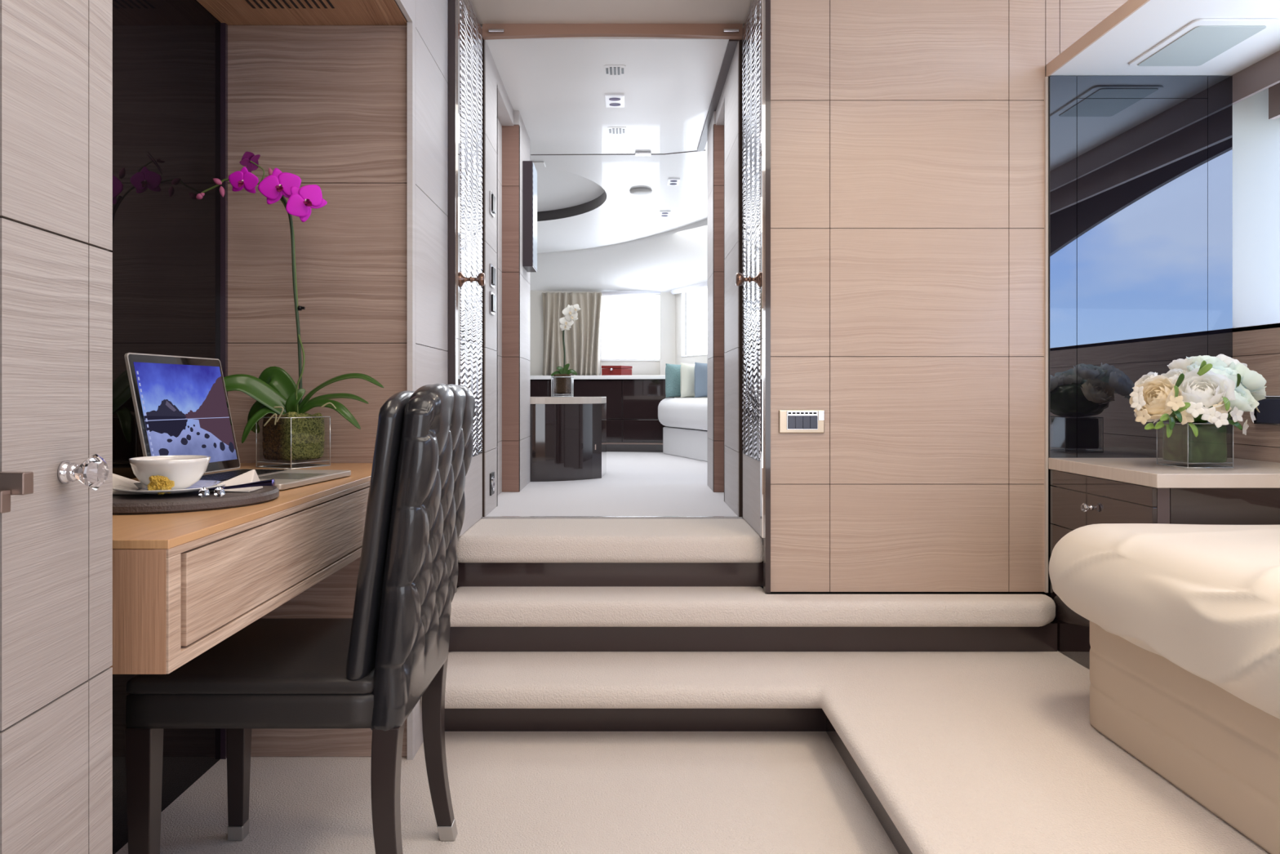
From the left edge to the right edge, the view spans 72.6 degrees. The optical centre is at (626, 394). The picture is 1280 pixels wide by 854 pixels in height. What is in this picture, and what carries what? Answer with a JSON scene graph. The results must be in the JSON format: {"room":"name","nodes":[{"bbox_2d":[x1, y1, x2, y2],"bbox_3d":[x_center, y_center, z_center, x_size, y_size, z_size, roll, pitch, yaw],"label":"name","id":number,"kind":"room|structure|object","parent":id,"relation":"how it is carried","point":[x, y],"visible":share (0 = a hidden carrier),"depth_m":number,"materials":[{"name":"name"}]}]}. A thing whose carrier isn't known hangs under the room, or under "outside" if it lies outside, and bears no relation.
{"room":"yacht cabin","nodes":[
{"label":"yacht cabin","id":0,"kind":"room"},
{"bbox_2d":[107,0,220,853],"bbox_3d":[-1.132,-0.030,1.315,0.036,2.060,2.230,0,0,0],"label":"wall","id":1,"kind":"structure","parent":0,"point":[166,251],"depth_m":2.11,"materials":[{"name":"black glass"}]},
{"bbox_2d":[220,22,227,759],"bbox_3d":[-1.107,-0.011,2.399,0.014,2.021,0.014,0,0,0],"label":"trim","id":2,"kind":"structure","parent":1,"relation":"attached to","point":[224,26],"depth_m":2.39,"materials":[{"name":"grey"}]},
{"bbox_2d":[110,462,372,674],"bbox_3d":[-0.852,0.275,1.766,0.517,0.174,1.275,0,0,0],"label":"desk","id":3,"kind":"object","parent":1,"relation":"attached to","point":[184,583],"visible":0.38,"depth_m":1.30,"materials":[{"name":"brown wood"}]},
{"bbox_2d":[112,485,279,514],"bbox_3d":[-0.800,0.179,1.536,0.350,0.018,0.350,0,0,0],"label":"tray","id":4,"kind":"object","parent":3,"relation":"on","point":[138,504],"visible":0.38,"depth_m":1.43,"materials":[{"name":"grey wood"}]},
{"bbox_2d":[112,473,140,494],"bbox_3d":[-0.914,0.153,1.542,0.146,0.039,0.118,0,0,-17],"label":"napkin","id":5,"kind":"object","parent":4,"relation":"on","point":[117,479],"visible":0.1,"depth_m":1.53,"materials":[{"name":"white fabric"}]},
{"bbox_2d":[112,480,226,494],"bbox_3d":[-0.795,0.163,1.520,0.177,0.012,0.177,0,0,0],"label":"saucer","id":6,"kind":"object","parent":4,"relation":"on","point":[143,489],"visible":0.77,"depth_m":1.50,"materials":[{"name":"white ceramic"}]},
{"bbox_2d":[146,475,174,494],"bbox_3d":[-0.777,0.150,1.452,0.043,0.033,0.024,0,0,2],"label":"chocolate","id":7,"kind":"object","parent":6,"relation":"on","point":[157,482],"visible":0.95,"depth_m":1.45,"materials":[{"name":"yellow food"}]},
{"bbox_2d":[128,455,210,489],"bbox_3d":[-0.801,0.137,1.520,0.140,0.055,0.127,0,0,0],"label":"coffee cup","id":8,"kind":"object","parent":6,"relation":"on","point":[184,471],"visible":0.79,"depth_m":1.48,"materials":[{"name":"white ceramic"}]},
{"bbox_2d":[198,486,209,497],"bbox_3d":[-0.712,0.164,1.470,0.020,0.017,0.017,0,0,0],"label":"crystal","id":9,"kind":"object","parent":4,"relation":"on","point":[204,491],"visible":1,"depth_m":1.47,"materials":[{"name":"white"}]},
{"bbox_2d":[213,486,225,496],"bbox_3d":[-0.690,0.164,1.478,0.020,0.017,0.017,0,0,0],"label":"crystal","id":10,"kind":"object","parent":4,"relation":"on","point":[219,491],"visible":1,"depth_m":1.47,"materials":[{"name":"white"}]},
{"bbox_2d":[208,469,262,492],"bbox_3d":[-0.710,0.153,1.575,0.091,0.038,0.072,0,0,0],"label":"napkin","id":11,"kind":"object","parent":4,"relation":"on","point":[251,476],"visible":0.68,"depth_m":1.56,"materials":[{"name":"white fabric"}]},
{"bbox_2d":[208,478,275,490],"bbox_3d":[-0.679,0.158,1.530,0.118,0.020,0.013,0,0,-9],"label":"teaspoon","id":12,"kind":"object","parent":11,"relation":"on","point":[270,482],"visible":0.77,"depth_m":1.53,"materials":[{"name":"silver metal"}]},
{"bbox_2d":[124,352,351,489],"bbox_3d":[-0.818,0.051,1.877,0.334,0.271,0.320,0,0,7],"label":"laptop","id":13,"kind":"object","parent":3,"relation":"on","point":[181,406],"visible":0.73,"depth_m":1.88,"materials":[{"name":"silver metal"}]},
{"bbox_2d":[195,151,383,469],"bbox_3d":[-0.871,-0.223,2.284,0.505,0.822,0.174,0,0,4],"label":"potted orchid","id":14,"kind":"object","parent":3,"relation":"on","point":[291,433],"visible":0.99,"depth_m":2.25,"materials":[{"name":"green plant"}]},
{"bbox_2d":[196,0,407,25],"bbox_3d":[-0.855,-1.036,1.655,0.514,0.029,1.510,0,0,0],"label":"ceiling","id":15,"kind":"structure","parent":0,"point":[231,12],"depth_m":2.33,"materials":[{"name":"brown wood"}]},
{"bbox_2d":[244,0,334,8],"bbox_3d":[-0.877,-1.021,2.235,0.216,0.002,0.130,0,0,0],"label":"ceiling vent","id":16,"kind":"object","parent":15,"relation":"attached to","point":[246,1],"visible":1,"depth_m":2.27,"materials":[{"name":"black wood"}]},
{"bbox_2d":[227,25,407,756],"bbox_3d":[-0.856,-0.011,2.426,0.516,2.021,0.040,0,0,0],"label":"wall","id":17,"kind":"structure","parent":0,"point":[326,106],"depth_m":2.41,"materials":[{"name":"brown wood"}]},
{"bbox_2d":[394,0,447,759],"bbox_3d":[-0.601,-0.250,1.529,0.032,2.500,2.658,0,0,0],"label":"wall","id":18,"kind":"structure","parent":0,"point":[426,20],"depth_m":2.55,"materials":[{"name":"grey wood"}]},
{"bbox_2d":[456,0,485,537],"bbox_3d":[-0.528,-0.476,3.125,0.108,1.898,0.486,0,0,0],"label":"door","id":19,"kind":"structure","parent":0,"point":[470,277],"depth_m":3.08,"materials":[{"name":"paint"}]},
{"bbox_2d":[481,37,529,516],"bbox_3d":[-0.661,-0.482,4.085,0.277,1.915,1.370,0,0,0],"label":"wall","id":20,"kind":"structure","parent":0,"point":[496,104],"depth_m":3.65,"materials":[{"name":"grey paint"}]},
{"bbox_2d":[489,471,494,495],"bbox_3d":[-0.544,0.362,3.550,0.010,0.090,0.090,0,0,0],"label":"power socket","id":21,"kind":"object","parent":20,"relation":"attached to","point":[491,474],"visible":1,"depth_m":3.52,"materials":[{"name":"silver metal"}]},
{"bbox_2d":[489,191,495,217],"bbox_3d":[-0.542,-0.777,3.550,0.013,0.090,0.090,0,0,0],"label":"wall switch","id":22,"kind":"object","parent":20,"relation":"attached to","point":[492,198],"visible":1,"depth_m":3.51,"materials":[{"name":"silver metal"}]},
{"bbox_2d":[489,263,495,288],"bbox_3d":[-0.542,-0.484,3.550,0.013,0.090,0.090,0,0,0],"label":"wall switch","id":23,"kind":"object","parent":20,"relation":"attached to","point":[492,270],"visible":1,"depth_m":3.51,"materials":[{"name":"silver metal"}]},
{"bbox_2d":[489,291,495,315],"bbox_3d":[-0.542,-0.373,3.550,0.013,0.090,0.090,0,0,0],"label":"wall switch","id":24,"kind":"object","parent":20,"relation":"attached to","point":[492,297],"visible":1,"depth_m":3.51,"materials":[{"name":"silver metal"}]},
{"bbox_2d":[497,118,502,494],"bbox_3d":[-0.623,-0.422,3.993,0.032,1.795,0.545,0,0,0],"label":"door frame","id":25,"kind":"structure","parent":20,"relation":"in","point":[500,126],"depth_m":4.19,"materials":[{"name":"brown wood"}]},
{"bbox_2d":[522,160,537,271],"bbox_3d":[-0.496,-0.915,4.505,0.053,0.533,0.210,0,0,0],"label":"television","id":26,"kind":"object","parent":20,"relation":"attached to","point":[529,171],"visible":1,"depth_m":4.40,"materials":[{"name":"black plastic"}]},
{"bbox_2d":[115,731,898,853],"bbox_3d":[-0.290,1.025,0.560,1.820,0.050,4.120,0,0,0],"label":"floor","id":27,"kind":"structure","parent":0,"point":[511,792],"depth_m":2.15,"materials":[{"name":"beige carpet"}]},
{"bbox_2d":[0,0,112,853],"bbox_3d":[-0.814,-0.240,0.906,0.522,2.480,0.200,0,0,-4],"label":"door","id":28,"kind":"structure","parent":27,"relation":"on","point":[56,55],"depth_m":0.91,"materials":[{"name":"brown wood"}]},
{"bbox_2d":[0,471,33,513],"bbox_3d":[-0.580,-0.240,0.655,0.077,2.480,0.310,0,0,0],"label":"door handle","id":29,"kind":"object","parent":28,"relation":"attached to","point":[11,482],"depth_m":0.78,"materials":[{"name":"silver"}]},
{"bbox_2d":[124,383,475,853],"bbox_3d":[-0.616,0.489,1.774,0.561,1.021,0.447,0,0,0],"label":"dining chair","id":30,"kind":"object","parent":27,"relation":"on","point":[371,668],"visible":1,"depth_m":1.56,"materials":[{"name":"black leather"}]},
{"bbox_2d":[346,391,414,679],"bbox_3d":[-0.456,0.257,1.774,0.101,0.530,0.438,0,0,0],"label":"cushion","id":31,"kind":"object","parent":30,"relation":"on","point":[379,647],"depth_m":1.56,"materials":[{"name":"black leather"}]},
{"bbox_2d":[535,167,604,211],"bbox_3d":[-0.930,-1.437,5.870,1.632,0.126,1.501,0,0,0],"label":"ceiling","id":32,"kind":"structure","parent":0,"point":[557,189],"depth_m":6.07,"materials":[{"name":"white paint"}]},
{"bbox_2d":[529,289,675,397],"bbox_3d":[-0.878,-0.237,7.895,2.644,1.425,0.070,0,0,0],"label":"wall","id":33,"kind":"structure","parent":0,"point":[667,300],"depth_m":7.90,"materials":[{"name":"white paint"}]},
{"bbox_2d":[600,305,659,360],"bbox_3d":[0.042,-0.614,7.902,0.564,0.612,0.033,0,0,0],"label":"window","id":34,"kind":"structure","parent":33,"relation":"in","point":[601,359],"depth_m":7.88,"materials":[{"name":"white paint"}]},
{"bbox_2d":[600,290,660,296],"bbox_3d":[0.043,-0.922,7.865,0.537,0.063,0.043,0,0,0],"label":"roller blind","id":35,"kind":"object","parent":33,"relation":"attached to","point":[612,292],"visible":1,"depth_m":7.85,"materials":[{"name":"white fabric"}]},
{"bbox_2d":[482,36,728,154],"bbox_3d":[-0.085,-1.404,4.218,1.070,0.032,1.635,0,0,0],"label":"ceiling","id":36,"kind":"structure","parent":0,"point":[558,86],"depth_m":3.95,"materials":[{"name":"white paint"}]},
{"bbox_2d":[604,94,624,107],"bbox_3d":[-0.053,-1.384,4.110,0.090,0.008,0.160,0,0,0],"label":"recessed light","id":37,"kind":"object","parent":36,"relation":"in","point":[611,100],"visible":1,"depth_m":4.09,"materials":[{"name":"white plastic"}]},
{"bbox_2d":[604,65,626,75],"bbox_3d":[-0.048,-1.387,3.730,0.093,0.003,0.122,0,0,0],"label":"ceiling vent","id":38,"kind":"object","parent":36,"relation":"in","point":[609,70],"visible":1,"depth_m":3.72,"materials":[{"name":"white paint"}]},
{"bbox_2d":[607,127,626,134],"bbox_3d":[-0.048,-1.387,4.580,0.099,0.003,0.130,0,0,0],"label":"ceiling vent","id":39,"kind":"object","parent":36,"relation":"in","point":[611,131],"visible":1,"depth_m":4.57,"materials":[{"name":"white paint"}]},
{"bbox_2d":[635,151,650,155],"bbox_3d":[0.097,-1.382,4.995,0.090,0.012,0.050,0,0,0],"label":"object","id":40,"kind":"structure","parent":36,"relation":"attached to","point":[637,153],"depth_m":4.97,"materials":[{"name":"silver metal"}]},
{"bbox_2d":[456,518,763,562],"bbox_3d":[-0.055,0.521,3.146,1.058,0.093,0.449,0,0,0],"label":"step","id":41,"kind":"structure","parent":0,"point":[488,540],"depth_m":2.93,"materials":[{"name":"beige carpet"}]},
{"bbox_2d":[481,451,743,518],"bbox_3d":[0.000,0.507,5.840,4.400,0.065,4.920,0,0,0],"label":"floor","id":42,"kind":"structure","parent":0,"point":[633,484],"depth_m":4.16,"materials":[{"name":"white carpet"}]},
{"bbox_2d":[529,396,606,481],"bbox_3d":[-0.358,0.243,5.028,0.476,0.463,0.544,0,0,0],"label":"side table","id":43,"kind":"object","parent":42,"relation":"on","point":[568,434],"visible":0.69,"depth_m":4.82,"materials":[{"name":"black paint"}]},
{"bbox_2d":[551,303,580,396],"bbox_3d":[-0.340,-0.249,4.920,0.167,0.524,0.120,0,0,0],"label":"potted orchid","id":44,"kind":"object","parent":43,"relation":"on","point":[562,381],"visible":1,"depth_m":4.90,"materials":[{"name":"white plant"}]},
{"bbox_2d":[529,378,674,452],"bbox_3d":[-0.475,0.172,7.488,1.750,0.605,0.625,0,0,0],"label":"sideboard","id":45,"kind":"object","parent":42,"relation":"on","point":[633,424],"visible":0.39,"depth_m":7.24,"materials":[{"name":"black paint"}]},
{"bbox_2d":[529,375,665,379],"bbox_3d":[-0.470,-0.146,7.478,1.780,0.032,0.644,0,0,0],"label":"countertop","id":46,"kind":"structure","parent":45,"relation":"on","point":[531,377],"depth_m":7.24,"materials":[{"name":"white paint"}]},
{"bbox_2d":[601,365,632,375],"bbox_3d":[-0.079,-0.206,7.494,0.172,0.088,0.222,0,0,33],"label":"box","id":47,"kind":"object","parent":46,"relation":"on","point":[610,370],"visible":0.83,"depth_m":7.44,"materials":[{"name":"red leather"}]},
{"bbox_2d":[657,397,707,462],"bbox_3d":[0.847,0.250,6.221,0.668,0.450,2.032,0,0,-17],"label":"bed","id":48,"kind":"object","parent":42,"relation":"on","point":[686,436],"visible":0.37,"depth_m":6.52,"materials":[{"name":"white fabric"}]},
{"bbox_2d":[665,363,693,397],"bbox_3d":[0.432,-0.113,6.980,0.300,0.270,0.110,0,0,-37],"label":"pillow","id":49,"kind":"object","parent":48,"relation":"on","point":[673,380],"visible":0.53,"depth_m":6.89,"materials":[{"name":"teal fabric"}]},
{"bbox_2d":[680,363,707,397],"bbox_3d":[0.544,-0.113,6.850,0.300,0.270,0.110,0,0,-37],"label":"pillow","id":50,"kind":"object","parent":48,"relation":"on","point":[686,371],"visible":0.5,"depth_m":6.76,"materials":[{"name":"white fabric"}]},
{"bbox_2d":[694,362,707,397],"bbox_3d":[0.643,-0.113,6.720,0.300,0.270,0.110,0,0,-37],"label":"pillow","id":51,"kind":"object","parent":48,"relation":"on","point":[700,369],"visible":0.48,"depth_m":6.63,"materials":[{"name":"blue fabric"}]},
{"bbox_2d":[529,144,707,253],"bbox_3d":[-0.525,-1.316,6.191,3.350,0.145,3.182,0,0,0],"label":"ceiling","id":52,"kind":"structure","parent":0,"point":[624,216],"depth_m":6.01,"materials":[{"name":"white paint"}]},
{"bbox_2d":[533,161,545,167],"bbox_3d":[-0.524,-1.375,5.200,0.080,0.006,0.100,0,0,0],"label":"recessed light","id":53,"kind":"object","parent":52,"relation":"in","point":[537,164],"visible":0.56,"depth_m":5.19,"materials":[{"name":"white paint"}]},
{"bbox_2d":[529,154,606,221],"bbox_3d":[-0.930,-1.380,5.870,1.600,0.152,1.472,0,0,0],"label":"trim","id":54,"kind":"structure","parent":52,"relation":"attached to","point":[585,207],"depth_m":6.42,"materials":[{"name":"black paint"}]},
{"bbox_2d":[629,187,652,195],"bbox_3d":[0.097,-1.338,5.755,0.150,0.022,0.150,0,0,0],"label":"recessed light","id":55,"kind":"object","parent":52,"relation":"attached to","point":[638,191],"visible":1,"depth_m":5.71,"materials":[{"name":"white plastic"}]},
{"bbox_2d":[658,210,671,217],"bbox_3d":[0.281,-1.314,6.335,0.080,0.015,0.150,0,0,0],"label":"recessed light","id":56,"kind":"object","parent":52,"relation":"in","point":[662,213],"visible":1,"depth_m":6.33,"materials":[{"name":"white plastic"}]},
{"bbox_2d":[666,178,679,185],"bbox_3d":[0.302,-1.355,5.549,0.075,0.014,0.130,0,0,0],"label":"recessed light","id":57,"kind":"object","parent":52,"relation":"in","point":[670,181],"visible":1,"depth_m":5.53,"materials":[{"name":"white plastic"}]},
{"bbox_2d":[529,218,707,293],"bbox_3d":[0.279,-1.154,6.717,5.261,0.468,1.891,0,0,43],"label":"wall","id":58,"kind":"structure","parent":0,"point":[664,262],"depth_m":7.55,"materials":[{"name":"white paint"}]},
{"bbox_2d":[542,292,601,375],"bbox_3d":[-0.488,-0.542,7.839,0.538,0.755,0.100,0,0,0],"label":"curtain","id":59,"kind":"object","parent":58,"relation":"hanging from","point":[582,340],"visible":0.89,"depth_m":7.83,"materials":[{"name":"beige fabric"}]},
{"bbox_2d":[675,287,707,397],"bbox_3d":[1.234,-0.237,6.411,0.030,1.425,3.300,0,0,-28],"label":"wall","id":60,"kind":"structure","parent":0,"point":[678,359],"depth_m":7.79,"materials":[{"name":"white paint"}]},
{"bbox_2d":[671,281,707,294],"bbox_3d":[0.641,-0.930,7.416,0.047,0.057,0.930,0,0,-28],"label":"roller blind","id":61,"kind":"object","parent":60,"relation":"attached to","point":[702,285],"visible":0.66,"depth_m":7.54,"materials":[{"name":"white fabric"}]},
{"bbox_2d":[680,292,707,357],"bbox_3d":[0.691,-0.618,7.397,0.040,0.575,0.850,0,0,-28],"label":"window","id":62,"kind":"structure","parent":60,"relation":"in","point":[682,294],"depth_m":7.76,"materials":[{"name":"white paint"}]},
{"bbox_2d":[707,40,742,516],"bbox_3d":[0.614,-0.482,4.000,0.373,1.915,1.200,0,0,0],"label":"wall","id":63,"kind":"structure","parent":0,"point":[728,113],"depth_m":3.69,"materials":[{"name":"white paint"}]},
{"bbox_2d":[697,39,738,151],"bbox_3d":[0.421,-1.384,4.165,0.038,0.008,1.530,0,0,0],"label":"trim","id":64,"kind":"structure","parent":63,"relation":"attached to","point":[731,46],"depth_m":3.92,"materials":[{"name":"grey"}]},
{"bbox_2d":[450,586,1055,626],"bbox_3d":[0.401,0.693,2.864,1.971,0.085,0.253,0,0,0],"label":"step","id":65,"kind":"structure","parent":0,"point":[471,606],"depth_m":2.74,"materials":[{"name":"beige carpet"}]},
{"bbox_2d":[447,0,1128,597],"bbox_3d":[0.000,-0.240,3.622,4.600,2.640,2.376,0,0,0],"label":"wall","id":66,"kind":"structure","parent":0,"point":[1048,593],"depth_m":2.90,"materials":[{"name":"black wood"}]},
{"bbox_2d":[448,0,456,592],"bbox_3d":[-0.572,-0.435,2.869,0.024,2.170,0.022,0,0,0],"label":"trim","id":67,"kind":"structure","parent":66,"relation":"attached to","point":[451,3],"depth_m":2.86,"materials":[{"name":"grey paint"}]},
{"bbox_2d":[488,29,504,33],"bbox_3d":[-0.500,-1.403,3.361,0.060,0.010,0.017,0,0,0],"label":"recessed light","id":68,"kind":"object","parent":66,"relation":"in","point":[491,31],"depth_m":3.35,"materials":[{"name":"silver metal"}]},
{"bbox_2d":[502,124,519,492],"bbox_3d":[-0.567,-0.422,4.274,0.087,1.795,0.031,0,0,0],"label":"trim","id":69,"kind":"structure","parent":66,"relation":"attached to","point":[510,134],"depth_m":4.26,"materials":[{"name":"brown wood"}]},
{"bbox_2d":[456,560,763,586],"bbox_3d":[-0.055,0.609,2.965,1.058,0.082,0.020,0,0,0],"label":"stair riser","id":70,"kind":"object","parent":66,"relation":"attached to","point":[469,574],"depth_m":2.96,"materials":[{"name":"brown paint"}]},
{"bbox_2d":[471,0,751,25],"bbox_3d":[-0.063,-1.452,3.140,1.074,0.035,0.520,0,0,0],"label":"ceiling","id":71,"kind":"structure","parent":66,"relation":"in","point":[487,11],"depth_m":3.26,"materials":[{"name":"beige"}]},
{"bbox_2d":[482,516,742,518],"bbox_3d":[-0.052,0.486,3.376,1.008,0.028,0.013,0,0,0],"label":"trim","id":72,"kind":"structure","parent":66,"relation":"attached to","point":[482,517],"depth_m":3.37,"materials":[{"name":"silver metal"}]},
{"bbox_2d":[482,23,742,39],"bbox_3d":[-0.052,-1.413,3.385,1.008,0.055,0.030,0,0,0],"label":"door frame","id":73,"kind":"structure","parent":66,"relation":"attached to","point":[512,31],"depth_m":3.37,"materials":[{"name":"beige wood"}]},
{"bbox_2d":[530,150,705,155],"bbox_3d":[-0.047,-1.387,5.018,1.006,0.005,0.065,0,0,5],"label":"trim","id":74,"kind":"structure","parent":66,"relation":"attached to","point":[704,150],"depth_m":5.03,"materials":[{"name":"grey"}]},
{"bbox_2d":[713,124,724,492],"bbox_3d":[0.464,-0.422,4.261,0.073,1.795,0.031,0,0,0],"label":"trim","id":75,"kind":"structure","parent":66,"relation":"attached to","point":[718,130],"depth_m":4.25,"materials":[{"name":"brown wood"}]},
{"bbox_2d":[723,29,738,33],"bbox_3d":[0.405,-1.403,3.361,0.060,0.010,0.017,0,0,0],"label":"recessed light","id":76,"kind":"object","parent":66,"relation":"in","point":[725,31],"depth_m":3.35,"materials":[{"name":"silver metal"}]},
{"bbox_2d":[735,0,764,537],"bbox_3d":[0.422,-0.476,3.125,0.108,1.898,0.486,0,0,0],"label":"door","id":77,"kind":"structure","parent":66,"relation":"in","point":[751,278],"depth_m":3.08,"materials":[{"name":"paint"}]},
{"bbox_2d":[448,622,1057,651],"bbox_3d":[0.401,0.780,2.810,1.971,0.090,0.020,0,0,0],"label":"stair riser","id":78,"kind":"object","parent":66,"relation":"attached to","point":[1041,638],"depth_m":2.80,"materials":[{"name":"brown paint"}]},
{"bbox_2d":[763,0,770,592],"bbox_3d":[0.466,-0.435,2.879,0.017,2.170,0.042,0,0,0],"label":"trim","id":79,"kind":"structure","parent":66,"relation":"attached to","point":[766,540],"depth_m":2.86,"materials":[{"name":"grey paint"}]},
{"bbox_2d":[778,409,824,433],"bbox_3d":[0.578,0.088,2.863,0.150,0.076,0.018,0,0,0],"label":"switch panel","id":80,"kind":"object","parent":66,"relation":"attached to","point":[790,421],"visible":1,"depth_m":2.86,"materials":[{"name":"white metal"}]},
{"bbox_2d":[1044,76,1048,592],"bbox_3d":[1.383,-0.198,2.869,0.008,1.696,0.013,0,0,0],"label":"trim","id":81,"kind":"structure","parent":66,"relation":"attached to","point":[1046,78],"depth_m":2.86,"materials":[{"name":"beige wood"}]},
{"bbox_2d":[1045,0,1150,76],"bbox_3d":[1.387,-1.067,0.686,0.006,0.041,4.372,0,0,0],"label":"trim","id":82,"kind":"structure","parent":66,"relation":"attached to","point":[1129,7],"depth_m":2.57,"materials":[{"name":"beige wood"}]},
{"bbox_2d":[1048,75,1232,457],"bbox_3d":[1.687,-0.419,2.861,0.599,1.250,0.018,0,0,0],"label":"mirror panel","id":83,"kind":"object","parent":66,"relation":"attached to","point":[1140,167],"visible":0.93,"depth_m":2.85,"materials":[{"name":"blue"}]},
{"bbox_2d":[421,649,1271,853],"bbox_3d":[0.708,0.859,0.680,2.585,0.068,4.360,0,0,0],"label":"platform","id":84,"kind":"object","parent":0,"point":[963,752],"visible":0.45,"depth_m":2.19,"materials":[{"name":"beige carpet"}]},
{"bbox_2d":[444,708,912,853],"bbox_3d":[0.015,0.947,0.555,1.199,0.107,4.110,0,0,0],"label":"stair riser","id":85,"kind":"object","parent":84,"relation":"attached to","point":[455,719],"depth_m":2.59,"materials":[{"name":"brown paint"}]},
{"bbox_2d":[1048,523,1279,853],"bbox_3d":[1.507,0.560,1.087,0.941,0.527,2.410,0,0,0],"label":"bed","id":86,"kind":"object","parent":84,"relation":"on","point":[1184,619],"visible":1,"depth_m":1.75,"materials":[{"name":"beige fabric"}]},
{"bbox_2d":[1048,523,1279,719],"bbox_3d":[1.508,0.443,1.086,0.934,0.294,2.407,0,0,0],"label":"bedspread","id":87,"kind":"object","parent":86,"relation":"on","point":[1197,606],"depth_m":1.74,"materials":[{"name":"beige fabric"}]},
{"bbox_2d":[1050,469,1279,668],"bbox_3d":[1.673,0.534,2.578,0.626,0.581,0.555,0,0,0],"label":"base cabinet","id":88,"kind":"object","parent":84,"relation":"on","point":[1077,500],"visible":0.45,"depth_m":2.43,"materials":[{"name":"black paint"}]},
{"bbox_2d":[1048,457,1279,488],"bbox_3d":[1.685,0.225,2.563,0.601,0.037,0.586,0,0,0],"label":"countertop","id":89,"kind":"structure","parent":88,"relation":"on","point":[1245,473],"depth_m":2.39,"materials":[{"name":"beige wood"}]},
{"bbox_2d":[1129,354,1266,467],"bbox_3d":[1.661,0.044,2.521,0.540,0.325,0.296,0,0,-44],"label":"flower bouquet","id":90,"kind":"object","parent":89,"relation":"on","point":[1200,393],"visible":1,"depth_m":2.44,"materials":[{"name":"white plant"}]},
{"bbox_2d":[1048,0,1279,76],"bbox_3d":[1.695,-1.065,0.686,0.610,0.039,4.372,0,0,0],"label":"ceiling","id":91,"kind":"structure","parent":0,"point":[1111,55],"depth_m":2.58,"materials":[{"name":"white paint"}]},
{"bbox_2d":[1128,18,1279,66],"bbox_3d":[1.705,-1.042,2.590,0.240,0.009,0.340,0,0,0],"label":"ceiling hatch","id":92,"kind":"object","parent":91,"relation":"attached to","point":[1201,42],"visible":1,"depth_m":2.56,"materials":[{"name":"white paint"}]},
{"bbox_2d":[1232,323,1279,462],"bbox_3d":[2.000,0.303,0.685,0.025,1.044,4.370,0,0,0],"label":"wall","id":93,"kind":"structure","parent":0,"point":[1260,349],"depth_m":2.73,"materials":[{"name":"brown wood"}]},
{"bbox_2d":[1231,50,1279,332],"bbox_3d":[2.092,-0.600,0.686,0.215,1.200,4.412,0,0,0],"label":"wall window","id":94,"kind":"structure","parent":93,"relation":"in","point":[1255,137],"depth_m":2.87,"materials":[{"name":"grey"}]},
{"bbox_2d":[1253,395,1279,425],"bbox_3d":[1.978,0.047,2.678,0.017,0.090,0.135,0,0,0],"label":"switch panel","id":95,"kind":"object","parent":93,"relation":"attached to","point":[1268,407],"visible":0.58,"depth_m":2.67,"materials":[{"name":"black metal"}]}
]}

